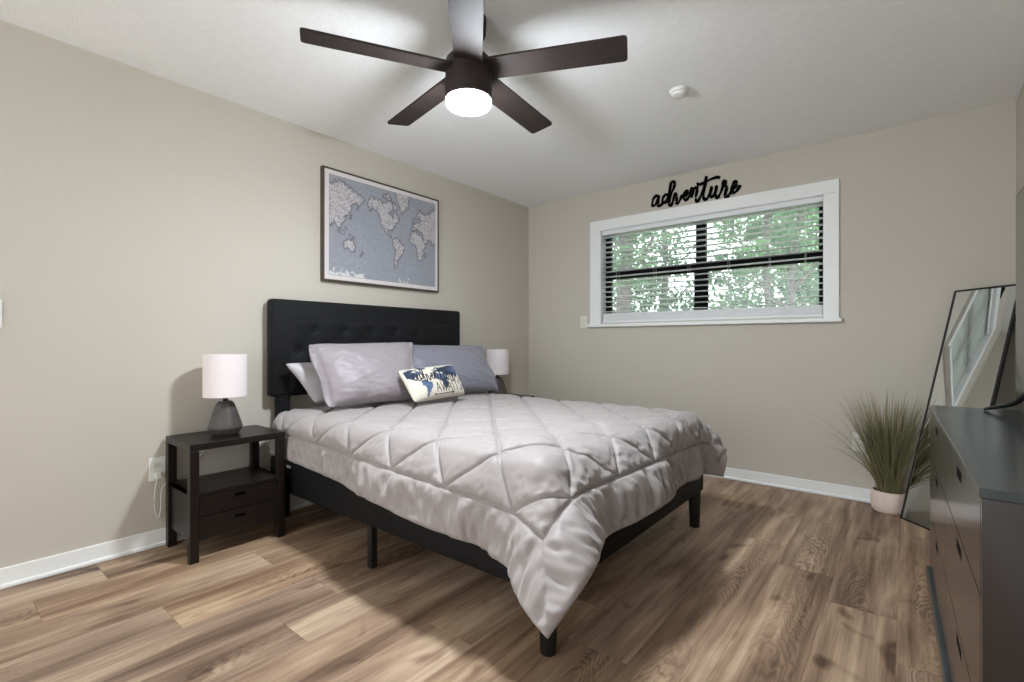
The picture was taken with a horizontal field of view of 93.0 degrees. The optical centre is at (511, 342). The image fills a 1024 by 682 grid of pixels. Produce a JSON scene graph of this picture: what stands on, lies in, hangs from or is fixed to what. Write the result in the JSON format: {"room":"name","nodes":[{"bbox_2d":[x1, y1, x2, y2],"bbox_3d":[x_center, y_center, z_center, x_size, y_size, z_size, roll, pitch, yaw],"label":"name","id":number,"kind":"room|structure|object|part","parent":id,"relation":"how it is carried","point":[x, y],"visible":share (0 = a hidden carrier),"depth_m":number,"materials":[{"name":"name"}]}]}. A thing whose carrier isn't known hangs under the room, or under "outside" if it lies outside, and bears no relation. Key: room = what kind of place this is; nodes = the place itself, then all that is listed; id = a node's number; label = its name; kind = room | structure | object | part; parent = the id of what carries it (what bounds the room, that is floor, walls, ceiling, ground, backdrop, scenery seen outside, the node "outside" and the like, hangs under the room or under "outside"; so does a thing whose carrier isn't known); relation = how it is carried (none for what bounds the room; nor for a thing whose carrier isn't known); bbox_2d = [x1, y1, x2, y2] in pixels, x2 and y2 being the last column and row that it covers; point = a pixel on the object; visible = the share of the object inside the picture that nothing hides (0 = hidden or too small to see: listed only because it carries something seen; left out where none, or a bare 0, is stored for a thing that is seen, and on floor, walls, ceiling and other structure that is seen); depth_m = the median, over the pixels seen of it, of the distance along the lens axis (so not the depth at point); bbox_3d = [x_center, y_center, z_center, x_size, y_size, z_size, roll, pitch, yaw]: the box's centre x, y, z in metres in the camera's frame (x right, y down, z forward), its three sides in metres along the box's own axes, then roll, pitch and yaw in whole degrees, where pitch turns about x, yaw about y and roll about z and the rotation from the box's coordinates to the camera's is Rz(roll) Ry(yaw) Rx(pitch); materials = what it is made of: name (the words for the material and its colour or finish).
{"room":"bedroom","nodes":[
{"label":"bedroom","id":0,"kind":"room"},
{"bbox_2d":[0,20,528,567],"bbox_3d":[-1.915,-0.163,2.520,0.120,2.440,6.740,0,0,39],"label":"wall","id":1,"kind":"structure","parent":0,"point":[150,223],"depth_m":2.46,"materials":[{"name":"beige paint"}]},
{"bbox_2d":[0,299,1,327],"bbox_3d":[-2.207,-0.123,2.054,0.016,0.120,0.072,0,0,39],"label":"light switch","id":2,"kind":"object","parent":1,"relation":"attached to","point":[0,299],"visible":1,"depth_m":2.08,"materials":[{"name":"white plastic"}]},
{"bbox_2d":[149,456,164,481],"bbox_3d":[-1.836,0.655,2.516,0.008,0.120,0.072,0,0,39],"label":"wall outlet","id":3,"kind":"object","parent":1,"relation":"attached to","point":[157,464],"visible":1,"depth_m":2.51,"materials":[{"name":"white plastic"}]},
{"bbox_2d":[154,462,160,467],"bbox_3d":[-1.835,0.634,2.515,0.004,0.028,0.033,0,0,39],"label":"socket","id":4,"kind":"object","parent":3,"relation":"attached to","point":[156,464],"depth_m":2.51,"materials":[{"name":"beige plastic"}]},
{"bbox_2d":[0,495,314,589],"bbox_3d":[-1.904,1.012,2.420,0.024,0.089,6.600,0,0,39],"label":"baseboard","id":5,"kind":"structure","parent":1,"relation":"attached to","point":[22,573],"depth_m":2.29,"materials":[{"name":"white paint"}]},
{"bbox_2d":[320,165,438,292],"bbox_3d":[-0.934,-0.787,3.601,0.034,0.756,1.020,0,0,39],"label":"framed map","id":6,"kind":"object","parent":1,"relation":"attached to","point":[373,233],"visible":1,"depth_m":3.52,"materials":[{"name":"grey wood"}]},
{"bbox_2d":[0,475,941,681],"bbox_3d":[-0.513,1.117,1.378,3.737,0.120,6.740,0,0,39],"label":"floor","id":7,"kind":"structure","parent":0,"point":[772,584],"depth_m":1.94,"materials":[{"name":"brown wood"}]},
{"bbox_2d":[166,425,284,564],"bbox_3d":[-1.519,0.772,2.591,0.355,0.570,0.455,0,0,39],"label":"nightstand","id":8,"kind":"object","parent":7,"relation":"on","point":[198,508],"visible":1,"depth_m":2.50,"materials":[{"name":"brown wood"}]},
{"bbox_3d":[-1.772,0.789,2.529,0.040,0.536,0.040,0,0,39],"label":"leg","id":9,"kind":"part","parent":8,"relation":"part of","materials":[{"name":"brown wood"}]},
{"bbox_3d":[-1.528,0.789,2.330,0.040,0.536,0.040,0,0,39],"label":"leg","id":10,"kind":"part","parent":8,"relation":"part of","materials":[{"name":"brown wood"}]},
{"bbox_2d":[154,354,246,518],"bbox_3d":[-1.630,0.486,2.605,0.416,0.844,0.239,0,0,1],"label":"table lamp","id":11,"kind":"object","parent":8,"relation":"on","point":[224,376],"visible":0.93,"depth_m":2.52,"materials":[{"name":"white fabric"}]},
{"bbox_3d":[-1.719,0.693,2.592,0.078,0.431,0.306,0,0,39],"label":"cord","id":12,"kind":"part","parent":11,"relation":"part of","materials":[{"name":"white plastic"}]},
{"bbox_3d":[-1.526,0.175,2.587,0.206,0.222,0.206,0,0,39],"label":"lamp shade","id":13,"kind":"part","parent":11,"relation":"part of","materials":[{"name":"white fabric"}]},
{"bbox_3d":[-1.510,0.901,2.583,0.319,0.112,0.371,0,0,39],"label":"drawer","id":14,"kind":"part","parent":8,"relation":"part of","materials":[{"name":"brown wood"}]},
{"bbox_3d":[-1.510,0.793,2.583,0.319,0.096,0.371,0,0,39],"label":"drawer","id":15,"kind":"part","parent":8,"relation":"part of","materials":[{"name":"brown wood"}]},
{"bbox_3d":[-1.510,0.789,2.851,0.040,0.536,0.040,0,0,39],"label":"leg","id":16,"kind":"part","parent":8,"relation":"part of","materials":[{"name":"brown wood"}]},
{"bbox_3d":[-1.266,0.789,2.652,0.040,0.536,0.040,0,0,39],"label":"leg","id":17,"kind":"part","parent":8,"relation":"part of","materials":[{"name":"brown wood"}]},
{"bbox_2d":[267,299,702,656],"bbox_3d":[-0.181,0.398,2.868,2.079,1.318,1.574,0,0,39],"label":"bed","id":18,"kind":"object","parent":7,"relation":"on","point":[292,325],"visible":0.41,"depth_m":2.89,"materials":[{"name":"black fabric"}]},
{"bbox_3d":[-1.398,0.687,2.956,0.064,0.740,0.068,0,0,39],"label":"headboard post","id":19,"kind":"part","parent":18,"relation":"part of","materials":[{"name":"black fabric"}]},
{"bbox_3d":[-0.954,0.033,3.502,0.079,0.588,1.567,0,0,39],"label":"headboard","id":20,"kind":"part","parent":18,"relation":"part of","materials":[{"name":"black fabric"}]},
{"bbox_3d":[-0.919,0.075,3.474,0.023,0.463,1.357,0,0,39],"label":"tufted panel","id":21,"kind":"part","parent":18,"relation":"part of","materials":[{"name":"black fabric"}]},
{"bbox_3d":[-0.656,0.952,2.284,0.034,0.210,0.034,0,0,39],"label":"leg","id":22,"kind":"part","parent":18,"relation":"part of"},
{"bbox_3d":[-0.637,0.762,2.256,2.015,0.180,0.045,0,0,39],"label":"rail","id":23,"kind":"part","parent":18,"relation":"part of","materials":[{"name":"black fabric"}]},
{"bbox_3d":[0.124,0.944,1.657,0.068,0.225,0.068,0,0,39],"label":"leg","id":24,"kind":"part","parent":18,"relation":"part of","materials":[{"name":"black wood"}]},
{"bbox_3d":[0.600,0.762,2.216,0.045,0.180,1.485,0,0,39],"label":"foot rail","id":25,"kind":"part","parent":18,"relation":"part of","materials":[{"name":"black fabric"}]},
{"bbox_3d":[1.050,0.944,2.795,0.068,0.225,0.068,0,0,39],"label":"leg","id":26,"kind":"part","parent":18,"relation":"part of","materials":[{"name":"black wood"}]},
{"bbox_3d":[0.310,0.762,3.420,2.015,0.180,0.045,0,0,39],"label":"rail","id":27,"kind":"part","parent":18,"relation":"part of","materials":[{"name":"black fabric"}]},
{"bbox_2d":[506,393,533,397],"bbox_3d":[-0.077,0.772,4.363,0.355,0.570,0.455,0,0,39],"label":"nightstand","id":28,"kind":"object","parent":7,"relation":"on","point":[519,395],"visible":0.02,"depth_m":4.45,"materials":[{"name":"brown wood"}]},
{"bbox_2d":[486,349,508,393],"bbox_3d":[-0.131,0.275,4.388,0.206,0.422,0.206,0,0,39],"label":"table lamp","id":29,"kind":"object","parent":28,"relation":"on","point":[497,360],"visible":0.71,"depth_m":4.31,"materials":[{"name":"white fabric"}]},
{"bbox_3d":[-0.131,0.175,4.388,0.206,0.222,0.206,0,0,39],"label":"lamp shade","id":30,"kind":"part","parent":29,"relation":"part of","materials":[{"name":"white fabric"}]},
{"bbox_2d":[808,388,928,514],"bbox_3d":[2.136,0.661,2.973,0.716,0.791,0.618,0,0,39],"label":"potted grass","id":31,"kind":"object","parent":7,"relation":"on","point":[888,460],"depth_m":2.98,"materials":[{"name":"plant"}]},
{"bbox_2d":[870,486,905,514],"bbox_3d":[2.361,0.992,3.046,0.190,0.130,0.190,0,0,39],"label":"pot","id":32,"kind":"object","parent":31,"relation":"attached to","point":[883,500],"depth_m":2.99,"materials":[{"name":"ceramic"}]},
{"bbox_2d":[900,284,1015,530],"bbox_3d":[2.519,0.374,2.746,0.360,1.372,0.370,0,0,-2],"label":"floor mirror","id":33,"kind":"object","parent":7,"relation":"on","point":[980,324],"visible":0.51,"depth_m":2.77,"materials":[{"name":"clear mirror"}]},
{"bbox_2d":[926,405,1023,681],"bbox_3d":[1.411,0.657,1.312,0.384,0.800,1.445,0,0,38],"label":"dresser","id":34,"kind":"object","parent":7,"relation":"on","point":[975,572],"visible":1,"depth_m":1.04,"materials":[{"name":"grey paint"}]},
{"bbox_3d":[1.619,0.800,1.594,0.342,0.226,0.694,0,0,38],"label":"drawer","id":35,"kind":"part","parent":34,"relation":"part of","materials":[{"name":"grey paint"}]},
{"bbox_3d":[1.619,0.570,1.594,0.342,0.226,0.694,0,0,38],"label":"drawer","id":36,"kind":"part","parent":34,"relation":"part of","materials":[{"name":"grey paint"}]},
{"bbox_3d":[1.619,0.367,1.594,0.342,0.172,0.694,0,0,38],"label":"drawer","id":37,"kind":"part","parent":34,"relation":"part of","materials":[{"name":"grey paint"}]},
{"bbox_3d":[1.273,0.939,1.421,0.032,0.044,1.443,0,0,38],"label":"rail","id":38,"kind":"part","parent":34,"relation":"part of","materials":[{"name":"grey paint"}]},
{"bbox_3d":[1.190,0.800,1.043,0.342,0.226,0.694,0,0,38],"label":"drawer","id":39,"kind":"part","parent":34,"relation":"part of","materials":[{"name":"grey paint"}]},
{"bbox_3d":[1.190,0.570,1.043,0.342,0.226,0.694,0,0,38],"label":"drawer","id":40,"kind":"part","parent":34,"relation":"part of","materials":[{"name":"grey paint"}]},
{"bbox_3d":[1.190,0.367,1.043,0.342,0.172,0.694,0,0,38],"label":"drawer","id":41,"kind":"part","parent":34,"relation":"part of","materials":[{"name":"grey paint"}]},
{"bbox_2d":[983,186,1023,409],"bbox_3d":[1.455,-0.139,1.279,0.201,0.790,1.266,0,0,39],"label":"television","id":42,"kind":"object","parent":34,"relation":"on","point":[1020,196],"visible":1,"depth_m":1.71,"materials":[{"name":"black plastic"}]},
{"bbox_2d":[0,0,1023,206],"bbox_3d":[-0.513,-1.443,1.378,3.737,0.120,6.740,0,0,39],"label":"ceiling","id":43,"kind":"structure","parent":0,"point":[762,77],"depth_m":2.49,"materials":[{"name":"white paint"}]},
{"bbox_2d":[300,0,627,133],"bbox_3d":[-0.182,-1.189,2.117,1.281,0.388,1.267,0,0,39],"label":"ceiling fan","id":44,"kind":"object","parent":43,"relation":"hanging from","point":[471,83],"visible":1,"depth_m":1.99,"materials":[{"name":"brown wood"}]},
{"bbox_3d":[-0.516,-1.162,1.949,0.612,0.034,0.127,0,0,-22],"label":"blade","id":45,"kind":"part","parent":44,"relation":"part of","materials":[{"name":"brown wood"}]},
{"bbox_3d":[-0.414,-1.162,2.355,0.127,0.034,0.612,0,0,-40],"label":"blade","id":46,"kind":"part","parent":44,"relation":"part of","materials":[{"name":"brown wood"}]},
{"bbox_3d":[-0.162,-1.162,1.727,0.127,0.034,0.612,0,0,-4],"label":"blade","id":47,"kind":"part","parent":44,"relation":"part of","materials":[{"name":"brown wood"}]},
{"bbox_2d":[446,89,490,115],"bbox_3d":[-0.186,-1.018,2.082,0.191,0.046,0.191,0,0,39],"label":"diffuser","id":48,"kind":"object","parent":44,"relation":"attached to","point":[465,102],"depth_m":2.03,"materials":[{"name":"white glass"}]},
{"bbox_3d":[0.004,-1.162,2.383,0.127,0.034,0.612,0,0,32],"label":"blade","id":49,"kind":"part","parent":44,"relation":"part of","materials":[{"name":"brown wood"}]},
{"bbox_3d":[0.160,-1.162,1.995,0.612,0.034,0.127,0,0,14],"label":"blade","id":50,"kind":"part","parent":44,"relation":"part of","materials":[{"name":"brown wood"}]},
{"bbox_2d":[669,85,688,98],"bbox_3d":[0.916,-1.365,2.665,0.104,0.036,0.104,0,0,39],"label":"smoke detector","id":51,"kind":"object","parent":43,"relation":"attached to","point":[680,91],"visible":1,"depth_m":2.64,"materials":[{"name":"white plastic"}]},
{"bbox_2d":[529,100,1015,491],"bbox_3d":[1.571,-0.163,3.938,3.497,2.440,0.140,0,0,39],"label":"wall","id":52,"kind":"structure","parent":0,"point":[927,208],"depth_m":3.35,"materials":[{"name":"beige paint"}]},
{"bbox_2d":[580,316,586,328],"bbox_3d":[0.674,-0.187,4.572,0.072,0.120,0.008,0,0,39],"label":"wall outlet","id":53,"kind":"object","parent":52,"relation":"attached to","point":[583,319],"visible":1,"depth_m":4.57,"materials":[{"name":"beige plastic"}]},
{"bbox_2d":[651,175,741,206],"bbox_3d":[1.466,-1.228,3.923,0.723,0.234,0.015,0,0,39],"label":"wall sign","id":54,"kind":"object","parent":52,"relation":"attached to","point":[692,190],"visible":1,"depth_m":3.90,"materials":[{"name":"black metal"}]},
{"bbox_2d":[587,178,842,326],"bbox_3d":[1.511,-0.626,3.954,1.961,0.974,0.170,0,0,39],"label":"window","id":55,"kind":"structure","parent":52,"relation":"in","point":[829,189],"depth_m":3.80,"materials":[{"name":"white paint"}]},
{"bbox_2d":[602,196,822,322],"bbox_3d":[1.512,-0.593,3.943,1.718,0.848,0.073,0,0,39],"label":"window blind","id":56,"kind":"object","parent":55,"relation":"attached to","point":[806,310],"visible":0.89,"depth_m":3.82,"materials":[{"name":"white plastic"}]},
{"bbox_3d":[1.517,-0.185,3.949,1.714,0.032,0.050,0,0,39],"label":"rail","id":57,"kind":"part","parent":56,"relation":"part of","materials":[{"name":"white plastic"}]},
{"bbox_3d":[1.554,-0.600,3.993,1.734,0.843,0.055,0,0,39],"label":"frame","id":58,"kind":"part","parent":55,"relation":"part of","materials":[{"name":"black metal"}]},
{"bbox_3d":[1.497,-0.153,3.936,1.961,0.028,0.125,0,0,39],"label":"sill","id":59,"kind":"part","parent":55,"relation":"part of","materials":[{"name":"white paint"}]},
{"bbox_2d":[703,467,870,502],"bbox_3d":[1.524,1.012,3.870,3.484,0.089,0.024,0,0,39],"label":"baseboard","id":60,"kind":"structure","parent":52,"relation":"attached to","point":[790,483],"depth_m":3.45,"materials":[{"name":"white paint"}]},
{"bbox_2d":[852,432,865,451],"bbox_3d":[2.311,0.665,3.239,0.072,0.120,0.008,0,0,39],"label":"wall outlet","id":61,"kind":"object","parent":52,"relation":"attached to","point":[853,433],"visible":0.57,"depth_m":3.24,"materials":[{"name":"beige plastic"}]},
{"bbox_2d":[1016,84,1023,410],"bbox_3d":[0.890,-0.163,0.237,0.120,2.440,6.740,0,0,39],"label":"wall","id":62,"kind":"structure","parent":0,"point":[1020,99],"depth_m":2.67,"materials":[{"name":"beige paint"}]},
{"bbox_3d":[20.183,1.532,29.571,80.000,0.250,56.600,0,0,39],"label":"ground","id":63,"kind":"structure","parent":0,"visible":0},
{"bbox_2d":[613,228,680,312],"bbox_3d":[2.295,-1.464,9.712,1.517,6.281,2.369,0,0,-38],"label":"tree","id":64,"kind":"object","parent":63,"relation":"on","point":[649,233],"visible":0.21,"depth_m":9.59,"materials":[{"name":"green plant"}]},
{"bbox_2d":[613,234,684,312],"bbox_3d":[3.912,-1.990,16.777,2.718,7.225,3.607,0,0,-44],"label":"tree","id":65,"kind":"object","parent":63,"relation":"on","point":[671,257],"visible":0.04,"depth_m":16.58,"materials":[{"name":"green plant"}]},
{"bbox_2d":[614,227,711,311],"bbox_3d":[4.009,-1.509,13.056,2.867,6.180,2.090,0,0,39],"label":"tree","id":66,"kind":"object","parent":63,"relation":"on","point":[681,300],"visible":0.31,"depth_m":12.76,"materials":[{"name":"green plant"}]},
{"bbox_2d":[710,302,749,308],"bbox_3d":[6.231,0.015,14.925,2.240,2.789,1.997,0,0,7],"label":"shrub","id":67,"kind":"object","parent":63,"relation":"on","point":[712,305],"visible":0.02,"depth_m":14.61,"materials":[{"name":"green plant"}]},
{"bbox_2d":[707,207,818,308],"bbox_3d":[5.557,-1.264,10.545,2.892,5.665,1.921,0,0,39],"label":"tree","id":68,"kind":"object","parent":63,"relation":"on","point":[797,275],"visible":0.34,"depth_m":10.54,"materials":[{"name":"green plant"}]},
{"bbox_2d":[708,210,818,308],"bbox_3d":[9.261,-2.486,16.773,4.985,8.218,3.981,0,0,39],"label":"tree","id":69,"kind":"object","parent":63,"relation":"on","point":[783,251],"visible":0.17,"depth_m":16.81,"materials":[{"name":"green plant"}]},
{"bbox_2d":[722,208,818,305],"bbox_3d":[4.297,-1.045,7.876,2.284,5.111,1.576,0,0,24],"label":"tree","id":70,"kind":"object","parent":63,"relation":"on","point":[793,250],"visible":0.12,"depth_m":7.77,"materials":[{"name":"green plant"}]},
{"bbox_2d":[763,208,818,304],"bbox_3d":[8.601,-2.003,12.892,3.434,7.195,2.925,0,0,39],"label":"tree","id":71,"kind":"object","parent":63,"relation":"on","point":[784,219],"visible":0.04,"depth_m":12.94,"materials":[{"name":"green plant"}]},
{"bbox_3d":[-0.174,0.562,2.846,1.945,0.283,1.451,0,0,39],"label":"mattress","id":72,"kind":"object","parent":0,"visible":0},
{"bbox_2d":[269,392,726,638],"bbox_3d":[-0.104,0.578,2.685,2.142,0.436,1.907,0,0,39],"label":"comforter","id":73,"kind":"object","parent":72,"relation":"on","point":[540,485],"visible":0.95,"depth_m":1.93,"materials":[{"name":"grey fabric"}]},
{"bbox_2d":[286,362,324,402],"bbox_3d":[-1.060,0.235,3.105,0.148,0.256,0.728,0,0,39],"label":"pillow","id":74,"kind":"object","parent":73,"relation":"on","point":[305,373],"visible":0.24,"depth_m":2.90,"materials":[{"name":"white fabric"}]},
{"bbox_2d":[309,342,414,406],"bbox_3d":[-0.861,0.186,3.062,0.269,0.375,0.762,0,0,39],"label":"pillow sham","id":75,"kind":"object","parent":73,"relation":"on","point":[353,373],"visible":0.91,"depth_m":2.92,"materials":[{"name":"grey fabric"}]},
{"bbox_2d":[399,365,464,401],"bbox_3d":[-0.502,0.261,3.161,0.160,0.213,0.486,0,0,39],"label":"lumbar pillow","id":76,"kind":"object","parent":73,"relation":"on","point":[435,382],"visible":1,"depth_m":3.09,"materials":[{"name":"fabric"}]},
{"bbox_2d":[413,345,497,392],"bbox_3d":[-0.447,0.195,3.607,0.279,0.359,0.811,0,0,44],"label":"pillow sham","id":77,"kind":"object","parent":73,"relation":"on","point":[473,371],"visible":0.64,"depth_m":3.59,"materials":[{"name":"grey fabric"}]}
]}

